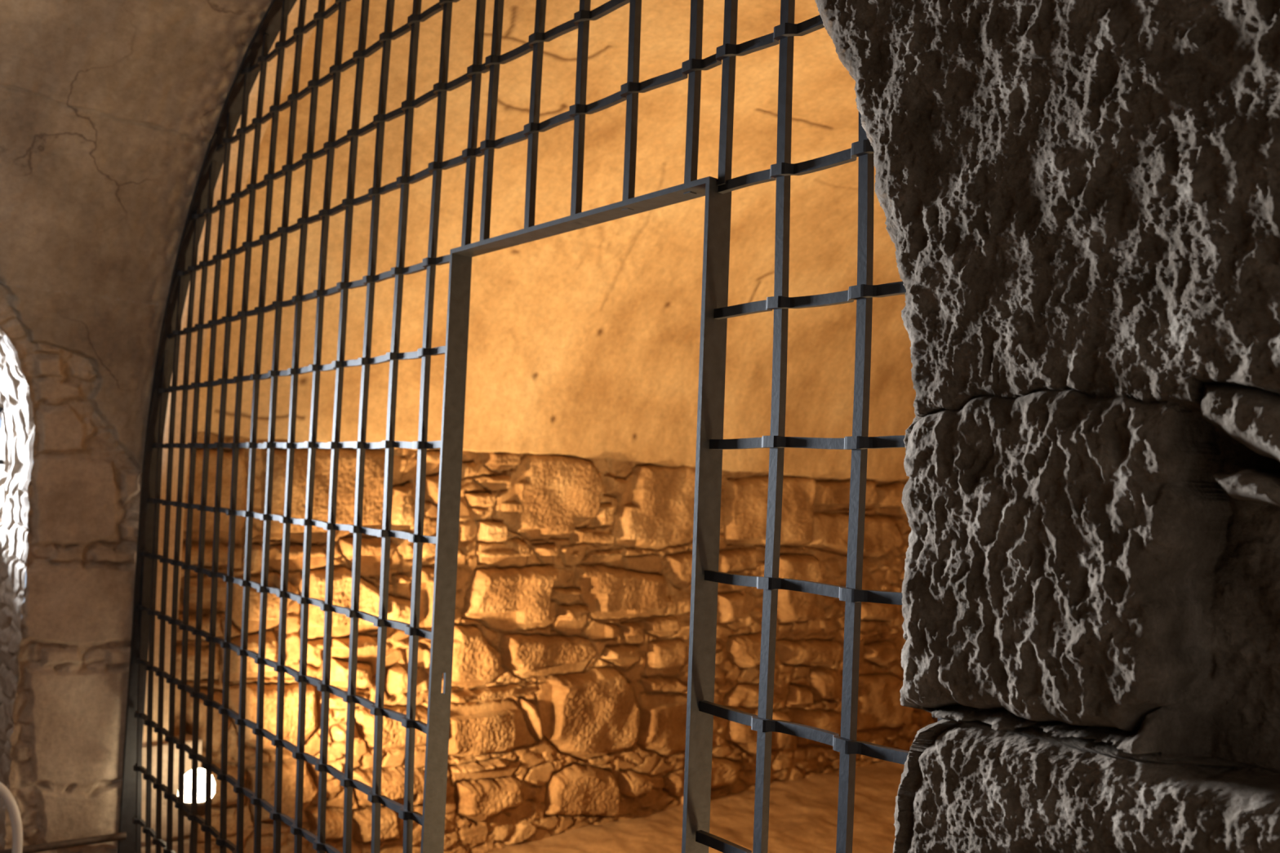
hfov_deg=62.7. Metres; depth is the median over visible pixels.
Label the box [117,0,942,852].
bars
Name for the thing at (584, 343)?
plaster wall
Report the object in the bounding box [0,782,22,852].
hose
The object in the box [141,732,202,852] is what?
trim
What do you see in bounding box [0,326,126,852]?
window
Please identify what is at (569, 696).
wall
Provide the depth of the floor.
4.63 m
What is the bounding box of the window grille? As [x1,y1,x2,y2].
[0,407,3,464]
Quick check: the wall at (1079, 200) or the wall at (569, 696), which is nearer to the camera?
the wall at (1079, 200)
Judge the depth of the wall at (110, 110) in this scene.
3.06 m
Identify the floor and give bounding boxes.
[488,760,904,852]
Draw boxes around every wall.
[0,0,272,852]
[173,431,937,852]
[197,0,915,481]
[814,0,1279,852]
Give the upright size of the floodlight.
0.609 m
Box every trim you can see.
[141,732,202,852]
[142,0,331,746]
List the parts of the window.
handrail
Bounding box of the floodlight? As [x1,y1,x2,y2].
[183,768,215,852]

